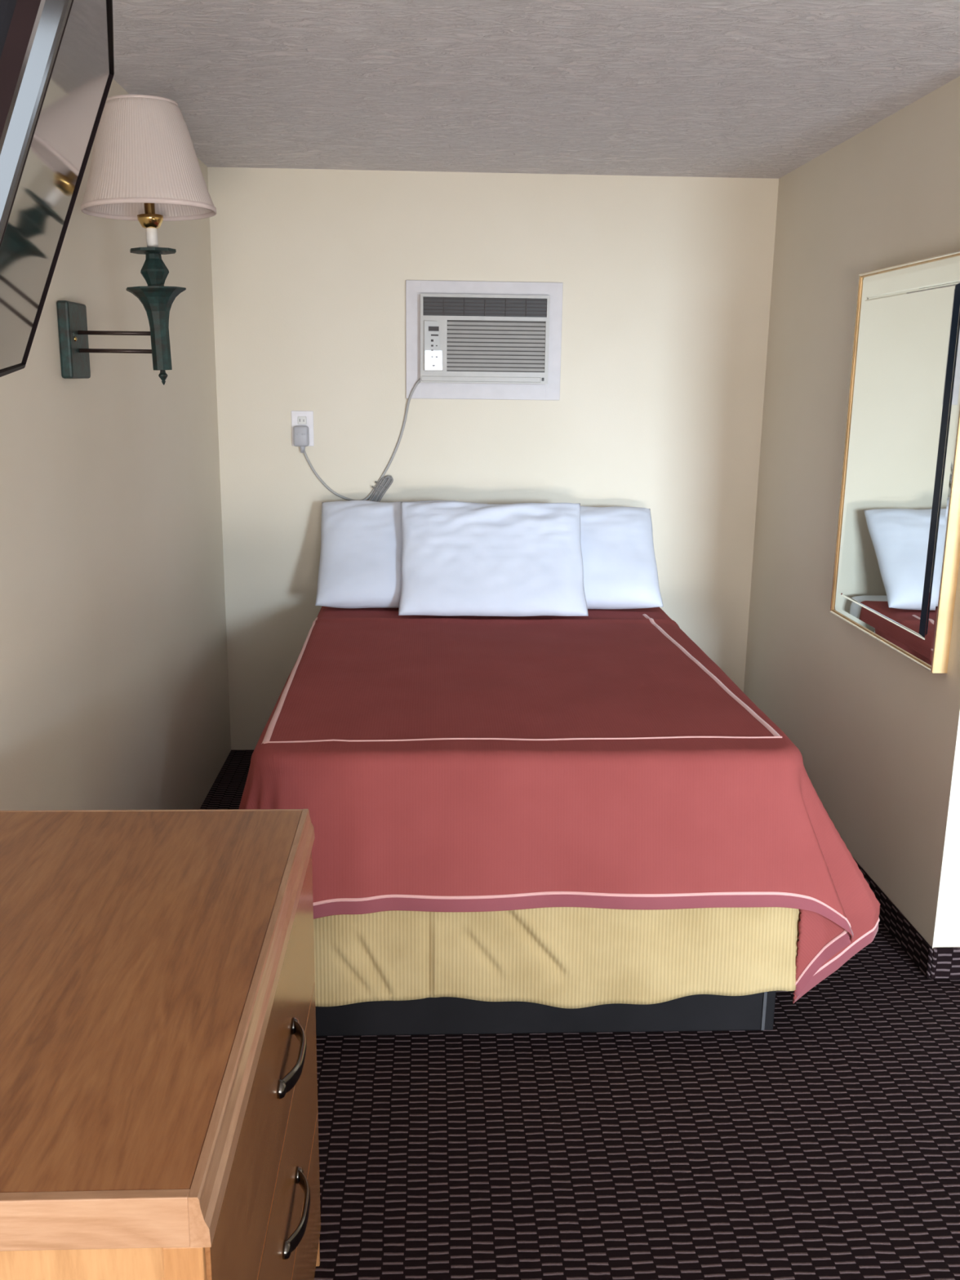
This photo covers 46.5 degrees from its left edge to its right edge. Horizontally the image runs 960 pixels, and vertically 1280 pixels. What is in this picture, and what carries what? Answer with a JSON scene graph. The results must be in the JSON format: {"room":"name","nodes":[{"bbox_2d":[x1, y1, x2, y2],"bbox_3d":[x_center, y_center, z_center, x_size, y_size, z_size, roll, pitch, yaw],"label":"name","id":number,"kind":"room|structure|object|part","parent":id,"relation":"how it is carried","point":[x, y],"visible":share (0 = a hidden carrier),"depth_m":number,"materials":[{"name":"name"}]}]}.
{"room":"hotel room","nodes":[
{"label":"hotel room","id":0,"kind":"room"},
{"bbox_2d":[0,79,231,810],"bbox_3d":[-0.987,0.158,1.087,0.120,2.400,7.564,0,13,-3],"label":"wall","id":1,"kind":"structure","parent":0,"point":[114,695],"depth_m":3.10,"materials":[{"name":"beige paint"}]},
{"bbox_2d":[0,0,114,377],"bbox_3d":[-0.655,-0.487,1.171,0.537,0.435,0.742,-3,14,-17],"label":"television","id":2,"kind":"object","parent":1,"relation":"attached to","point":[57,58],"visible":1,"depth_m":1.06,"materials":[{"name":"black"}]},
{"bbox_3d":[-0.507,-0.500,1.215,0.170,0.394,0.700,-3,14,-17],"label":"casing","id":3,"kind":"part","parent":2,"relation":"part of","materials":[{"name":"plastic"}]},
{"bbox_2d":[56,94,216,385],"bbox_3d":[-0.810,-0.933,2.655,0.366,0.637,0.307,0,13,-3],"label":"wall lamp","id":4,"kind":"object","parent":1,"relation":"attached to","point":[145,169],"visible":0.98,"depth_m":2.55,"materials":[{"name":"fabric"}]},
{"bbox_3d":[-0.982,-0.724,2.704,0.028,0.178,0.150,0,13,-3],"label":"wall plate","id":5,"kind":"part","parent":4,"relation":"part of","materials":[{"name":"paint"}]},
{"bbox_3d":[-0.876,-0.741,2.697,0.187,0.010,0.010,0,13,-3],"label":"arm","id":6,"kind":"part","parent":4,"relation":"part of","materials":[{"name":"brown metal"}]},
{"bbox_3d":[-0.877,-0.700,2.707,0.187,0.010,0.010,0,13,-3],"label":"arm","id":7,"kind":"part","parent":4,"relation":"part of","materials":[{"name":"brown metal"}]},
{"bbox_3d":[-0.783,-1.236,2.584,0.165,0.009,0.165,-2,13,-2],"label":"shade trim","id":8,"kind":"part","parent":4,"relation":"part of","materials":[{"name":"white fabric"}]},
{"bbox_3d":[-0.781,-1.125,2.611,0.304,0.235,0.304,-2,13,-2],"label":"lamp shade","id":9,"kind":"part","parent":4,"relation":"part of","materials":[{"name":"white fabric"}]},
{"bbox_3d":[-0.779,-1.014,2.637,0.307,0.011,0.307,-2,13,-2],"label":"shade trim","id":10,"kind":"part","parent":4,"relation":"part of","materials":[{"name":"white fabric"}]},
{"bbox_2d":[137,203,163,228],"bbox_3d":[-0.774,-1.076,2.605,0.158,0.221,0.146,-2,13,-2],"label":"socket","id":11,"kind":"object","parent":4,"relation":"attached to","point":[149,220],"depth_m":2.63,"materials":[{"name":"gold metal"}]},
{"bbox_3d":[-0.775,-0.776,2.694,0.142,0.315,0.135,-2,13,-2],"label":"stem","id":12,"kind":"part","parent":4,"relation":"part of","materials":[{"name":"paint"}]},
{"bbox_2d":[207,166,778,750],"bbox_3d":[0.108,-0.695,4.760,2.385,2.400,0.120,0,13,-3],"label":"wall","id":13,"kind":"structure","parent":0,"point":[667,281],"depth_m":4.60,"materials":[{"name":"beige paint"}]},
{"bbox_2d":[291,410,314,446],"bbox_3d":[-0.732,-0.873,4.615,0.090,0.143,0.010,0,13,-3],"label":"wall outlet","id":14,"kind":"object","parent":13,"relation":"attached to","point":[299,418],"visible":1,"depth_m":4.61,"materials":[{"name":"white plastic"}]},
{"bbox_2d":[297,416,306,424],"bbox_3d":[-0.733,-0.904,4.606,0.036,0.033,0.005,0,13,-3],"label":"receptacle","id":15,"kind":"object","parent":14,"relation":"attached to","point":[301,420],"depth_m":4.60,"materials":[{"name":"white plastic"}]},
{"bbox_2d":[293,293,550,502],"bbox_3d":[-0.247,-0.975,4.630,1.040,0.872,0.174,0,13,-3],"label":"air conditioner","id":16,"kind":"object","parent":13,"relation":"attached to","point":[465,338],"visible":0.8,"depth_m":4.52,"materials":[{"name":"grey plastic"}]},
{"bbox_3d":[-0.489,-0.821,4.614,0.498,0.509,0.044,0,13,-3],"label":"power cord","id":17,"kind":"part","parent":16,"relation":"part of","materials":[{"name":"grey plastic"}]},
{"bbox_3d":[-0.187,-1.186,4.505,0.080,0.196,0.020,0,13,-3],"label":"control panel","id":18,"kind":"part","parent":16,"relation":"part of","materials":[{"name":"grey plastic"}]},
{"bbox_3d":[-0.187,-1.130,4.514,0.070,0.077,0.003,-2,14,-11],"label":"panel","id":19,"kind":"part","parent":16,"relation":"part of","materials":[{"name":"white plastic"}]},
{"bbox_2d":[422,297,546,317],"bbox_3d":[0.021,-1.337,4.491,0.499,0.074,0.003,0,13,-3],"label":"grille","id":20,"kind":"object","parent":16,"relation":"attached to","point":[433,307],"depth_m":4.49,"materials":[{"name":"grey plastic"}]},
{"bbox_2d":[446,320,546,372],"bbox_3d":[0.065,-1.188,4.524,0.400,0.202,0.011,0,13,-3],"label":"grille","id":21,"kind":"object","parent":16,"relation":"attached to","point":[472,345],"depth_m":4.52,"materials":[{"name":"grey plastic"}]},
{"bbox_2d":[405,280,563,399],"bbox_3d":[0.016,-1.220,4.561,0.634,0.465,0.018,0,13,-3],"label":"trim","id":22,"kind":"structure","parent":13,"relation":"attached to","point":[551,390],"depth_m":4.55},
{"bbox_2d":[112,0,959,178],"bbox_3d":[1.076,-1.054,0.890,4.218,0.100,7.564,0,13,-3],"label":"ceiling","id":23,"kind":"structure","parent":0,"point":[689,88],"depth_m":3.00,"materials":[{"name":"paint"}]},
{"bbox_2d":[199,750,959,1279],"bbox_3d":[1.045,1.379,1.463,4.218,0.100,7.564,0,13,-3],"label":"floor","id":24,"kind":"structure","parent":0,"point":[823,1144],"depth_m":2.41,"materials":[{"name":"carpet"}]},
{"bbox_2d":[0,808,320,1279],"bbox_3d":[-0.556,0.828,1.529,0.627,0.902,0.916,0,13,-3],"label":"dresser","id":25,"kind":"object","parent":24,"relation":"on","point":[159,1112],"visible":1,"depth_m":1.31,"materials":[{"name":"brown wood"}]},
{"bbox_3d":[-0.570,0.957,1.098,0.561,0.849,0.005,0,13,-3],"label":"panel","id":26,"kind":"part","parent":25,"relation":"part of","materials":[{"name":"brown wood"}]},
{"bbox_3d":[-0.274,0.570,1.480,0.015,0.254,0.891,0,13,-3],"label":"drawer","id":27,"kind":"part","parent":25,"relation":"part of","materials":[{"name":"brown wood"}]},
{"bbox_3d":[-0.277,0.819,1.539,0.015,0.253,0.891,0,13,-3],"label":"drawer","id":28,"kind":"part","parent":25,"relation":"part of","materials":[{"name":"brown wood"}]},
{"bbox_3d":[-0.257,0.577,1.550,0.029,0.026,0.172,0,13,-3],"label":"handle","id":29,"kind":"part","parent":25,"relation":"part of","materials":[{"name":"silver metal"}]},
{"bbox_3d":[-0.260,0.820,1.607,0.029,0.026,0.172,0,13,-3],"label":"handle","id":30,"kind":"part","parent":25,"relation":"part of","materials":[{"name":"silver metal"}]},
{"bbox_3d":[-0.280,1.064,1.597,0.015,0.248,0.891,0,13,-3],"label":"drawer","id":31,"kind":"part","parent":25,"relation":"part of","materials":[{"name":"brown wood"}]},
{"bbox_2d":[315,991,776,1035],"bbox_3d":[0.078,0.396,3.783,1.361,0.725,2.152,0,13,-3],"label":"bed","id":32,"kind":"object","parent":24,"relation":"on","point":[697,1012],"visible":0.11,"depth_m":2.81,"materials":[{"name":"black wood"}]},
{"bbox_2d":[313,906,799,1008],"bbox_3d":[0.089,0.524,3.710,1.369,0.320,2.034,0,13,-3],"label":"bed skirt","id":33,"kind":"object","parent":32,"relation":"hanging from","point":[571,957],"visible":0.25,"depth_m":2.74,"materials":[{"name":"beige fabric"}]},
{"bbox_2d":[238,606,879,1003],"bbox_3d":[0.147,0.385,3.641,1.726,0.678,2.010,0,13,-3],"label":"bedspread","id":34,"kind":"object","parent":32,"relation":"on","point":[602,759],"visible":0.82,"depth_m":2.71,"materials":[{"name":"red fabric"}]},
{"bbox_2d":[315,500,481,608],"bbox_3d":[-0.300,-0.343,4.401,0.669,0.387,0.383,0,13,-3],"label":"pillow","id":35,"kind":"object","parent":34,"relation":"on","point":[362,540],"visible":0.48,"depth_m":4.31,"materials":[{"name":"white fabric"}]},
{"bbox_2d":[398,501,588,616],"bbox_3d":[0.047,-0.311,4.240,0.703,0.399,0.334,0,13,-3],"label":"pillow","id":36,"kind":"object","parent":34,"relation":"on","point":[459,558],"visible":1,"depth_m":4.18,"materials":[{"name":"white fabric"}]},
{"bbox_2d":[580,506,663,608],"bbox_3d":[0.370,-0.333,4.430,0.668,0.373,0.379,0,13,-3],"label":"pillow","id":37,"kind":"object","parent":34,"relation":"on","point":[620,566],"visible":0.39,"depth_m":4.35,"materials":[{"name":"white fabric"}]},
{"bbox_2d":[743,75,959,927],"bbox_3d":[1.281,-0.466,3.854,0.120,2.400,1.846,0,13,-3],"label":"wall","id":38,"kind":"structure","parent":0,"point":[861,715],"depth_m":3.83,"materials":[{"name":"beige paint"}]},
{"bbox_2d":[853,857,933,978],"bbox_3d":[1.204,0.670,4.053,0.010,0.095,1.976,0,13,-3],"label":"baseboard","id":39,"kind":"structure","parent":38,"relation":"attached to","point":[920,952],"depth_m":3.26,"materials":[{"name":"carpet"}]},
{"bbox_2d":[830,249,959,673],"bbox_3d":[1.222,-0.533,3.268,0.048,1.092,0.793,0,13,-3],"label":"wall mirror","id":40,"kind":"object","parent":38,"relation":"attached to","point":[897,556],"visible":1,"depth_m":3.17,"materials":[{"name":"mirror"},{"name":"gold metal"},{"name":"dark glass"}]},
{"bbox_2d":[914,559,959,948],"bbox_3d":[2.118,-0.239,2.934,1.712,2.400,0.120,0,13,-3],"label":"wall","id":41,"kind":"structure","parent":0,"point":[937,917],"depth_m":3.05,"materials":[{"name":"beige paint"}]},
{"bbox_2d":[929,947,959,978],"bbox_3d":[2.106,0.898,3.135,1.712,0.095,0.010,0,13,-3],"label":"baseboard","id":42,"kind":"structure","parent":41,"relation":"attached to","point":[945,962],"depth_m":3.09,"materials":[{"name":"carpet"}]}
]}

